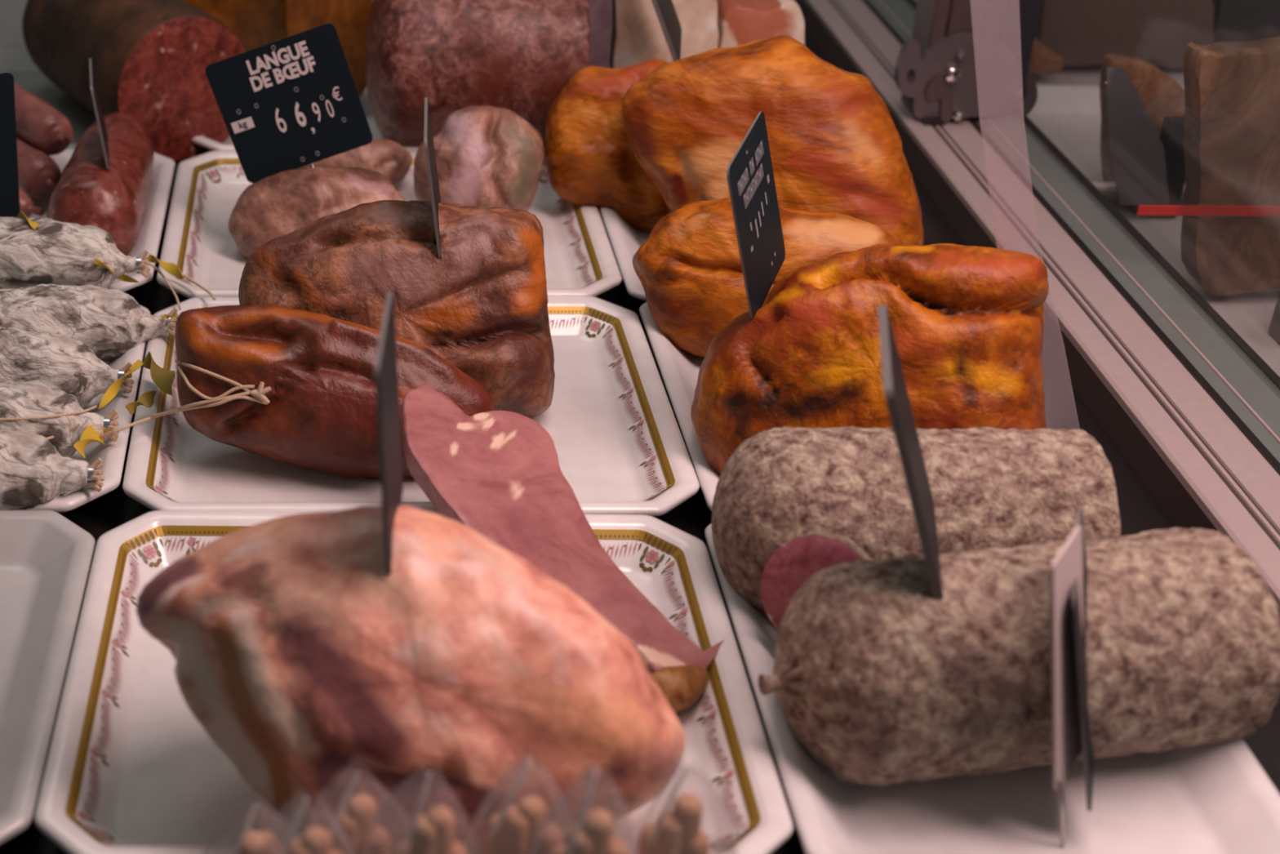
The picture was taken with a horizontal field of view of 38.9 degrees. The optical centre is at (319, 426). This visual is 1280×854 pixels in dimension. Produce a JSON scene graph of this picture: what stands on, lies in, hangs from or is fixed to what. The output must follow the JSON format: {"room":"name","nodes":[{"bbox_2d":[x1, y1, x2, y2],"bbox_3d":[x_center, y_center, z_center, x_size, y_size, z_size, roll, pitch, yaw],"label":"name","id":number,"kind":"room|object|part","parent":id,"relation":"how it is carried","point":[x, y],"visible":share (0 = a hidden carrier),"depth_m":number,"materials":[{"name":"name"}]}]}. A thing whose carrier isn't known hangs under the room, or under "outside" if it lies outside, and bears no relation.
{"room":"food shop","nodes":[
{"label":"food shop","id":0,"kind":"room"},
{"bbox_2d":[0,27,1279,853],"bbox_3d":[-0.237,-0.237,1.650,1.576,0.020,2.700,0,30,1],"label":"display shelf","id":1,"kind":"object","parent":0,"point":[1140,511],"depth_m":1.13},
{"bbox_2d":[0,0,27,44],"bbox_3d":[-0.303,-0.469,2.000,0.360,0.028,0.302,0,30,1],"label":"tray","id":2,"kind":"object","parent":1,"relation":"on","point":[11,11],"visible":0.02,"depth_m":2.00,"materials":[{"name":"grey plastic"}]},
{"bbox_2d":[0,509,95,844],"bbox_3d":[-0.315,0.135,0.948,0.360,0.028,0.302,0,30,1],"label":"tray","id":3,"kind":"object","parent":1,"relation":"on","point":[46,557],"visible":1,"depth_m":0.98,"materials":[{"name":"ceramic"}]},
{"bbox_2d":[0,44,96,148],"bbox_3d":[-0.308,-0.318,1.737,0.360,0.028,0.302,0,30,1],"label":"tray","id":4,"kind":"object","parent":1,"relation":"on","point":[15,60],"visible":0.08,"depth_m":1.80,"materials":[{"name":"white melamine"}]},
{"bbox_2d":[22,0,246,160],"bbox_3d":[-0.185,-0.363,1.693,0.138,0.136,0.262,-16,33,-25],"label":"roll","id":5,"kind":"object","parent":4,"relation":"on","point":[150,58],"visible":0.83,"depth_m":1.60,"materials":[{"name":"red food"}]},
{"bbox_2d":[26,305,150,514],"bbox_3d":[-0.305,-0.015,1.209,0.360,0.028,0.302,0,30,0],"label":"tray","id":6,"kind":"object","parent":1,"relation":"on","point":[112,455],"visible":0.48,"depth_m":1.14,"materials":[{"name":"ceramic"}]},
{"bbox_2d":[0,422,105,510],"bbox_3d":[-0.237,0.027,1.090,0.212,0.059,0.077,-4,30,-8],"label":"sausage","id":7,"kind":"object","parent":6,"relation":"on","point":[33,473],"visible":0.98,"depth_m":1.07,"materials":[{"name":"food"}]},
{"bbox_3d":[-0.142,0.029,1.082,0.018,0.021,0.021,0,30,1],"label":"casing","id":8,"kind":"part","parent":7,"relation":"part of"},
{"bbox_2d":[0,284,177,364],"bbox_3d":[-0.207,-0.073,1.262,0.212,0.060,0.064,0,30,1],"label":"sausage","id":9,"kind":"object","parent":6,"relation":"on","point":[111,322],"visible":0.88,"depth_m":1.24,"materials":[{"name":"food"}]},
{"bbox_3d":[-0.111,-0.075,1.264,0.018,0.021,0.021,0,30,1],"label":"casing","id":10,"kind":"part","parent":9,"relation":"part of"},
{"bbox_2d":[0,325,261,408],"bbox_3d":[-0.178,-0.039,1.188,0.320,0.075,0.082,10,31,16],"label":"sausage","id":11,"kind":"object","parent":6,"relation":"on","point":[68,364],"visible":0.83,"depth_m":1.18,"materials":[{"name":"food"}]},
{"bbox_3d":[-0.136,-0.033,1.192,0.018,0.021,0.021,0,30,1],"label":"casing","id":12,"kind":"part","parent":11,"relation":"part of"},
{"bbox_2d":[0,359,271,457],"bbox_3d":[-0.186,-0.020,1.159,0.312,0.071,0.106,0,30,1],"label":"sausage","id":13,"kind":"object","parent":6,"relation":"on","point":[43,409],"visible":0.83,"depth_m":1.12,"materials":[{"name":"food"}]},
{"bbox_3d":[-0.139,-0.001,1.137,0.018,0.021,0.021,0,30,1],"label":"casing","id":14,"kind":"part","parent":13,"relation":"part of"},
{"bbox_2d":[28,148,175,293],"bbox_3d":[-0.309,-0.167,1.473,0.360,0.028,0.302,0,30,0],"label":"tray","id":15,"kind":"object","parent":1,"relation":"on","point":[150,230],"visible":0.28,"depth_m":1.48,"materials":[{"name":"ceramic"}]},
{"bbox_2d":[0,71,19,217],"bbox_3d":[-0.258,-0.195,1.335,0.065,0.150,0.006,-15,33,-25],"label":"price tag","id":16,"kind":"object","parent":15,"relation":"on","point":[9,179],"visible":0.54,"depth_m":1.34,"materials":[{"name":"black plastic"}]},
{"bbox_2d":[18,186,44,217],"bbox_3d":[-0.256,-0.187,1.487,0.049,0.034,0.036,0,30,1],"label":"sausage","id":17,"kind":"object","parent":15,"relation":"on","point":[27,206],"visible":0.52,"depth_m":1.48,"materials":[{"name":"red food"}]},
{"bbox_3d":[-0.238,-0.181,1.476,0.011,0.008,0.008,16,33,25],"label":"casing","id":18,"kind":"part","parent":17,"relation":"part of","materials":[{"name":"red food"}]},
{"bbox_2d":[16,135,61,199],"bbox_3d":[-0.266,-0.232,1.550,0.042,0.042,0.141,-19,35,-29],"label":"sausage","id":19,"kind":"object","parent":15,"relation":"on","point":[38,174],"visible":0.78,"depth_m":1.51,"materials":[{"name":"red food"}]},
{"bbox_2d":[13,82,73,155],"bbox_3d":[-0.260,-0.276,1.568,0.042,0.042,0.150,-19,35,-30],"label":"sausage","id":20,"kind":"object","parent":19,"relation":"on","point":[37,122],"visible":0.89,"depth_m":1.53,"materials":[{"name":"red food"}]},
{"bbox_3d":[-0.222,-0.247,1.518,0.008,0.008,0.011,-19,35,-29],"label":"casing","id":21,"kind":"part","parent":20,"relation":"part of","materials":[{"name":"red food"}]},
{"bbox_3d":[-0.229,-0.206,1.503,0.008,0.008,0.011,-19,35,-29],"label":"casing","id":22,"kind":"part","parent":19,"relation":"part of","materials":[{"name":"red food"}]},
{"bbox_2d":[47,112,154,255],"bbox_3d":[-0.180,-0.206,1.483,0.082,0.072,0.227,0,30,1],"label":"sausage","id":23,"kind":"object","parent":15,"relation":"on","point":[115,201],"visible":0.74,"depth_m":1.42,"materials":[{"name":"red food"}]},
{"bbox_2d":[88,57,110,170],"bbox_3d":[-0.180,-0.247,1.440,0.012,0.092,0.086,-4,30,-6],"label":"price tag","id":24,"kind":"object","parent":23,"relation":"attached to","point":[93,83],"visible":0.91,"depth_m":1.41,"materials":[{"name":"black plastic"}]},
{"bbox_2d":[0,211,215,310],"bbox_3d":[-0.207,-0.125,1.320,0.260,0.064,0.082,0,30,1],"label":"sausage","id":25,"kind":"object","parent":15,"relation":"on","point":[37,251],"visible":0.89,"depth_m":1.30,"materials":[{"name":"food"}]},
{"bbox_3d":[-0.136,-0.121,1.310,0.018,0.021,0.021,0,30,1],"label":"casing","id":26,"kind":"part","parent":25,"relation":"part of","materials":[{"name":"beige food"}]},
{"bbox_2d":[233,804,288,853],"bbox_3d":[-0.026,0.202,0.746,0.049,0.118,0.038,11,32,18],"label":"sausages","id":27,"kind":"object","parent":1,"relation":"on","point":[249,842],"visible":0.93,"depth_m":0.72,"materials":[{"name":"brown food"}]},
{"bbox_2d":[278,797,342,853],"bbox_3d":[-0.004,0.203,0.723,0.053,0.139,0.037,0,30,1],"label":"sausages","id":28,"kind":"object","parent":1,"relation":"on","point":[315,839],"visible":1,"depth_m":0.70,"materials":[{"name":"beige food"}]},
{"bbox_2d":[327,772,391,853],"bbox_3d":[0.015,0.195,0.743,0.048,0.133,0.040,18,34,28],"label":"sausages","id":29,"kind":"object","parent":1,"relation":"on","point":[354,829],"visible":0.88,"depth_m":0.72,"materials":[{"name":"beige food"}]},
{"bbox_2d":[192,87,545,151],"bbox_3d":[0.061,-0.315,1.732,0.360,0.028,0.302,0,30,1],"label":"serving plate","id":30,"kind":"object","parent":1,"relation":"on","point":[228,145],"visible":0.1,"depth_m":1.66,"materials":[{"name":"white ceramic"}]},
{"bbox_2d":[183,0,287,51],"bbox_3d":[-0.084,-0.442,1.813,0.125,0.152,0.071,0,30,1],"label":"ham","id":31,"kind":"object","parent":30,"relation":"on","point":[256,24],"visible":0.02,"depth_m":1.79,"materials":[{"name":"orange food"}]},
{"bbox_2d":[285,0,373,97],"bbox_3d":[0.010,-0.404,1.712,0.084,0.171,0.081,0,30,1],"label":"ham","id":32,"kind":"object","parent":30,"relation":"on","point":[349,18],"visible":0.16,"depth_m":1.68,"materials":[{"name":"orange food"}]},
{"bbox_2d":[364,0,589,147],"bbox_3d":[0.138,-0.340,1.612,0.193,0.176,0.179,0,30,1],"label":"roll","id":33,"kind":"object","parent":30,"relation":"on","point":[518,56],"visible":0.71,"depth_m":1.53,"materials":[{"name":"red food"}]},
{"bbox_2d":[156,151,622,297],"bbox_3d":[0.054,-0.164,1.469,0.360,0.028,0.302,0,30,0],"label":"serving plate","id":34,"kind":"object","parent":1,"relation":"on","point":[580,260],"visible":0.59,"depth_m":1.45,"materials":[{"name":"white ceramic"}]},
{"bbox_2d":[228,164,404,257],"bbox_3d":[-0.002,-0.176,1.430,0.146,0.073,0.082,0,30,1],"label":"beef tongue","id":35,"kind":"object","parent":34,"relation":"on","point":[282,203],"visible":0.53,"depth_m":1.40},
{"bbox_2d":[204,23,373,182],"bbox_3d":[-0.024,-0.251,1.388,0.132,0.134,0.004,-1,30,-2],"label":"price tag","id":36,"kind":"object","parent":35,"relation":"on","point":[293,102],"visible":0.99,"depth_m":1.39,"materials":[{"name":"black plastic"}]},
{"bbox_3d":[-0.061,-0.239,1.392,0.017,0.009,0.001,-18,29,7],"label":"plate","id":37,"kind":"part","parent":36,"relation":"part of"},
{"bbox_2d":[306,138,413,187],"bbox_3d":[0.033,-0.230,1.550,0.098,0.047,0.050,0,30,1],"label":"beef tongue","id":38,"kind":"object","parent":34,"relation":"on","point":[388,157],"visible":0.36,"depth_m":1.53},
{"bbox_2d":[413,105,544,211],"bbox_3d":[0.133,-0.219,1.477,0.111,0.100,0.095,0,30,1],"label":"beef tongue","id":39,"kind":"object","parent":34,"relation":"on","point":[486,156],"visible":0.77,"depth_m":1.44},
{"bbox_2d":[122,296,699,515],"bbox_3d":[0.056,-0.013,1.205,0.360,0.028,0.302,0,30,0],"label":"serving plate","id":40,"kind":"object","parent":1,"relation":"on","point":[611,421],"visible":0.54,"depth_m":1.16,"materials":[{"name":"white ceramic"}]},
{"bbox_2d":[174,304,495,478],"bbox_3d":[0.010,-0.024,1.137,0.208,0.101,0.090,0,30,1],"label":"ham","id":41,"kind":"object","parent":40,"relation":"on","point":[318,369],"visible":0.86,"depth_m":1.11,"materials":[{"name":"brown food"}]},
{"bbox_2d":[238,200,555,417],"bbox_3d":[0.052,-0.081,1.194,0.220,0.143,0.124,0,30,1],"label":"ham","id":42,"kind":"object","parent":40,"relation":"on","point":[481,307],"visible":0.66,"depth_m":1.16,"materials":[{"name":"brown food"}]},
{"bbox_2d":[423,97,441,258],"bbox_3d":[0.075,-0.157,1.172,0.015,0.104,0.086,2,30,3],"label":"price tag","id":43,"kind":"object","parent":42,"relation":"attached to","point":[429,150],"visible":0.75,"depth_m":1.14,"materials":[{"name":"black plastic"}]},
{"bbox_2d":[34,510,793,853],"bbox_3d":[0.046,0.138,0.943,0.360,0.028,0.302,0,30,1],"label":"serving plate","id":44,"kind":"object","parent":1,"relation":"on","point":[130,768],"visible":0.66,"depth_m":0.91,"materials":[{"name":"white ceramic"}]},
{"bbox_2d":[135,504,684,849],"bbox_3d":[0.042,0.117,0.836,0.264,0.156,0.157,0,30,1],"label":"ham","id":45,"kind":"object","parent":44,"relation":"on","point":[310,666],"visible":0.93,"depth_m":0.79,"materials":[{"name":"pink food"}]},
{"bbox_2d":[374,291,403,574],"bbox_3d":[0.032,0.011,0.803,0.009,0.127,0.080,3,30,5],"label":"price tag","id":46,"kind":"object","parent":45,"relation":"attached to","point":[386,380],"visible":0.91,"depth_m":0.78,"materials":[{"name":"black plastic"}]},
{"bbox_2d":[400,386,724,712],"bbox_3d":[0.129,0.063,1.000,0.101,0.083,0.255,-15,33,-24],"label":"ham slice","id":47,"kind":"object","parent":44,"relation":"on","point":[498,474],"visible":0.77,"depth_m":1.00,"materials":[{"name":"pink food"}]},
{"bbox_2d":[393,772,467,853],"bbox_3d":[0.043,0.197,0.723,0.054,0.149,0.036,0,30,1],"label":"sausages","id":48,"kind":"object","parent":1,"relation":"on","point":[431,832],"visible":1,"depth_m":0.70,"materials":[{"name":"beige food"}]},
{"bbox_2d":[484,759,562,853],"bbox_3d":[0.084,0.192,0.738,0.051,0.143,0.036,0,30,1],"label":"sausages","id":49,"kind":"object","parent":1,"relation":"on","point":[522,828],"visible":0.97,"depth_m":0.72,"materials":[{"name":"beige food"}]},
{"bbox_2d":[551,769,629,853],"bbox_3d":[0.107,0.197,0.716,0.051,0.156,0.036,0,30,1],"label":"sausages","id":50,"kind":"object","parent":1,"relation":"on","point":[592,833],"visible":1,"depth_m":0.69,"materials":[{"name":"beige food"}]},
{"bbox_2d":[599,206,650,301],"bbox_3d":[0.354,-0.162,1.465,0.238,0.028,0.302,0,30,0],"label":"tray","id":51,"kind":"object","parent":1,"relation":"on","point":[625,239],"visible":0.07,"depth_m":1.42,"materials":[{"name":"ceramic"}]},
{"bbox_2d":[543,58,670,231],"bbox_3d":[0.250,-0.241,1.481,0.121,0.133,0.100,0,30,1],"label":"ham","id":52,"kind":"object","parent":51,"relation":"on","point":[589,158],"visible":0.7,"depth_m":1.46,"materials":[{"name":"orange food"}]},
{"bbox_2d":[651,0,681,61],"bbox_3d":[0.296,-0.359,1.516,0.045,0.107,0.090,5,30,9],"label":"price tag","id":53,"kind":"object","parent":52,"relation":"attached to","point":[665,11],"visible":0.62,"depth_m":1.50,"materials":[{"name":"black plastic"}]},
{"bbox_2d":[621,35,924,245],"bbox_3d":[0.358,-0.213,1.387,0.250,0.180,0.128,13,32,21],"label":"ham","id":54,"kind":"object","parent":51,"relation":"on","point":[835,144],"visible":0.68,"depth_m":1.34,"materials":[{"name":"orange food"}]},
{"bbox_2d":[635,764,709,853],"bbox_3d":[0.146,0.193,0.736,0.052,0.143,0.036,0,30,1],"label":"sausages","id":55,"kind":"object","parent":1,"relation":"on","point":[677,830],"visible":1,"depth_m":0.71,"materials":[{"name":"beige food"}]},
{"bbox_2d":[639,302,719,510],"bbox_3d":[0.357,-0.011,1.201,0.238,0.028,0.302,0,30,0],"label":"tray","id":56,"kind":"object","parent":1,"relation":"on","point":[679,369],"visible":0.05,"depth_m":1.21,"materials":[{"name":"ceramic"}]},
{"bbox_2d":[631,197,902,357],"bbox_3d":[0.319,-0.105,1.267,0.188,0.112,0.101,11,32,18],"label":"ham","id":57,"kind":"object","parent":56,"relation":"on","point":[688,268],"visible":0.41,"depth_m":1.24,"materials":[{"name":"orange food"}]},
{"bbox_2d":[690,243,1048,475],"bbox_3d":[0.344,-0.039,1.096,0.210,0.167,0.134,8,31,14],"label":"ham","id":58,"kind":"object","parent":56,"relation":"on","point":[967,322],"visible":0.77,"depth_m":1.05,"materials":[{"name":"orange food"}]},
{"bbox_2d":[726,111,785,319],"bbox_3d":[0.272,-0.122,1.091,0.029,0.128,0.096,13,32,22],"label":"price tag","id":59,"kind":"object","parent":58,"relation":"on","point":[749,172],"visible":0.99,"depth_m":1.08,"materials":[{"name":"black plastic"}]},
{"bbox_2d":[704,523,1279,853],"bbox_3d":[0.346,0.141,0.938,0.238,0.028,0.302,0,30,1],"label":"tray","id":60,"kind":"object","parent":1,"relation":"on","point":[1202,798],"visible":0.18,"depth_m":0.86,"materials":[{"name":"ceramic"}]},
{"bbox_2d":[760,531,871,630],"bbox_3d":[0.266,0.087,0.936,0.062,0.062,0.032,16,34,26],"label":"slice","id":61,"kind":"object","parent":60,"relation":"on","point":[801,557],"visible":0.5,"depth_m":0.93,"materials":[{"name":"pink food"}]},
{"bbox_2d":[711,426,1120,616],"bbox_3d":[0.327,0.053,0.996,0.206,0.107,0.111,0,30,1],"label":"salami","id":62,"kind":"object","parent":60,"relation":"on","point":[991,487],"visible":0.7,"depth_m":0.95,"materials":[{"name":"beige food"}]},
{"bbox_2d":[758,527,1279,786],"bbox_3d":[0.339,0.116,0.885,0.244,0.109,0.112,-5,30,-9],"label":"salami","id":63,"kind":"object","parent":60,"relation":"on","point":[882,680],"visible":0.96,"depth_m":0.84,"materials":[{"name":"beige food"}]},
{"bbox_2d":[877,304,943,597],"bbox_3d":[0.285,0.019,0.848,0.049,0.138,0.089,6,30,11],"label":"price tag","id":64,"kind":"object","parent":63,"relation":"on","point":[895,392],"visible":1,"depth_m":0.82,"materials":[{"name":"black plastic"}]},
{"bbox_2d":[1049,506,1094,848],"bbox_3d":[0.361,0.118,0.836,0.041,0.181,0.102,16,34,26],"label":"price tag","id":65,"kind":"object","parent":60,"relation":"on","point":[1071,731],"visible":0.91,"depth_m":0.81,"materials":[{"name":"black plastic"}]},
{"bbox_3d":[0.364,0.111,0.838,0.002,0.129,0.076,-2,32,27],"label":"panel","id":66,"kind":"part","parent":65,"relation":"part of","materials":[{"name":"plastic"}]},
{"bbox_2d":[794,0,1279,613],"bbox_3d":[0.603,-0.256,1.568,0.144,0.135,2.600,0,30,1],"label":"rail","id":67,"kind":"object","parent":1,"relation":"on","point":[1201,462],"depth_m":1.34,"materials":[{"name":"metal"}]},
{"bbox_3d":[0.546,-0.332,1.629,0.023,0.054,0.012,0,30,1],"label":"arm","id":68,"kind":"part","parent":67,"relation":"part of","materials":[{"name":"metal"}]},
{"bbox_3d":[0.577,-0.306,1.639,0.028,0.049,0.004,0,30,1],"label":"lever","id":69,"kind":"part","parent":67,"relation":"part of","materials":[{"name":"metal"}]},
{"bbox_3d":[0.602,-0.325,1.635,0.100,0.082,0.008,0,30,1],"label":"plate","id":70,"kind":"part","parent":67,"relation":"part of","materials":[{"name":"metal"}]},
{"bbox_3d":[0.605,-0.321,1.637,0.142,0.091,0.028,-4,30,-7],"label":"hinge","id":71,"kind":"part","parent":67,"relation":"part of","materials":[{"name":"grey metal"}]},
{"bbox_2d":[901,0,1042,119],"bbox_3d":[0.610,-0.502,1.569,0.096,0.460,0.054,0,30,1],"label":"post","id":72,"kind":"object","parent":67,"relation":"on","point":[1013,24],"visible":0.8,"depth_m":1.62,"materials":[{"name":"metal"}]},
{"bbox_3d":[0.657,-0.319,1.653,0.033,0.062,0.012,0,30,1],"label":"arm","id":73,"kind":"part","parent":67,"relation":"part of","materials":[{"name":"metal"}]},
{"bbox_2d":[868,0,1279,462],"bbox_3d":[0.639,-0.230,1.582,0.048,0.036,2.600,0,30,1],"label":"channel","id":74,"kind":"object","parent":67,"relation":"attached to","point":[1239,375],"visible":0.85,"depth_m":1.36,"materials":[{"name":"metal"}]},
{"bbox_3d":[0.362,-0.313,1.728,0.238,0.028,0.302,0,30,1],"label":"tray","id":75,"kind":"object","parent":1,"relation":"on","visible":0},
{"bbox_2d":[588,0,612,68],"bbox_3d":[0.250,-0.395,1.632,0.038,0.178,0.101,0,30,1],"label":"meat slab","id":76,"kind":"object","parent":75,"relation":"on","point":[600,11],"visible":0.25,"depth_m":1.59,"materials":[{"name":"food"}]},
{"bbox_2d":[608,0,718,68],"bbox_3d":[0.316,-0.400,1.639,0.109,0.195,0.091,0,30,1],"label":"meat","id":77,"kind":"object","parent":75,"relation":"on","point":[637,37],"visible":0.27,"depth_m":1.61,"materials":[{"name":"beige food"}]},
{"bbox_2d":[716,0,804,48],"bbox_3d":[0.409,-0.361,1.643,0.083,0.089,0.061,0,30,1],"label":"meat","id":78,"kind":"object","parent":75,"relation":"on","point":[740,22],"visible":0.39,"depth_m":1.61,"materials":[{"name":"pink food"}]},
{"bbox_2d":[915,0,1279,377],"bbox_3d":[1.370,-0.220,1.634,1.410,0.026,2.700,0,30,1],"label":"counter","id":79,"kind":"object","parent":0,"point":[1250,314],"depth_m":1.43,"materials":[{"name":"white"}]},
{"bbox_2d":[1028,36,1063,73],"bbox_3d":[0.745,-0.392,1.844,0.063,0.040,0.031,0,30,1],"label":"meat","id":80,"kind":"object","parent":79,"relation":"on","point":[1043,60],"visible":0.45,"depth_m":1.83,"materials":[{"name":"brown food"}]},
{"bbox_2d":[1018,84,1185,201],"bbox_3d":[0.806,-0.265,1.654,0.370,0.028,0.270,0,30,1],"label":"tray","id":81,"kind":"object","parent":79,"relation":"on","point":[1069,116],"visible":0.15,"depth_m":1.73,"materials":[{"name":"plastic"}]},
{"bbox_2d":[1099,53,1185,182],"bbox_3d":[0.718,-0.259,1.535,0.088,0.130,0.031,0,30,1],"label":"ham piece","id":82,"kind":"object","parent":81,"relation":"on","point":[1162,95],"visible":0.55,"depth_m":1.51,"materials":[{"name":"brown food"}]},
{"bbox_2d":[1106,66,1169,204],"bbox_3d":[0.694,-0.246,1.493,0.080,0.123,0.002,0,30,1],"label":"tag","id":83,"kind":"object","parent":79,"relation":"on","point":[1136,149],"visible":0.97,"depth_m":1.50,"materials":[{"name":"plastic"}]},
{"bbox_2d":[1146,116,1185,217],"bbox_3d":[0.738,-0.226,1.530,0.025,0.088,0.023,0,30,1],"label":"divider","id":84,"kind":"object","parent":79,"relation":"on","point":[1171,134],"visible":0.45,"depth_m":1.51,"materials":[{"name":"plastic"}]},
{"bbox_2d":[1136,36,1279,295],"bbox_3d":[0.725,-0.195,1.344,0.204,0.205,0.044,0,30,1],"label":"block","id":85,"kind":"object","parent":79,"relation":"on","point":[1231,139],"depth_m":1.34,"materials":[{"name":"brown food"}]},
{"bbox_3d":[0.724,-0.164,1.337,0.204,0.008,0.002,0,30,1],"label":"red strip","id":86,"kind":"part","parent":85,"relation":"part of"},
{"bbox_2d":[1268,292,1279,342],"bbox_3d":[0.743,-0.086,1.325,0.034,0.048,0.030,0,30,1],"label":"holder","id":87,"kind":"object","parent":79,"relation":"on","point":[1274,326],"visible":1,"depth_m":1.33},
{"bbox_3d":[0.895,-0.442,1.963,0.342,0.028,0.200,0,30,1],"label":"tray","id":88,"kind":"object","parent":79,"relation":"on","visible":0},
{"bbox_2d":[1035,0,1213,68],"bbox_3d":[0.840,-0.496,1.890,0.212,0.180,0.151,0,30,1],"label":"box","id":89,"kind":"object","parent":88,"relation":"on","point":[1158,33],"visible":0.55,"depth_m":1.85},
{"bbox_2d":[1212,0,1279,43],"bbox_3d":[1.014,-0.498,1.897,0.203,0.188,0.151,0,30,1],"label":"box","id":90,"kind":"object","parent":88,"relation":"on","point":[1234,20],"visible":0.36,"depth_m":1.85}
]}

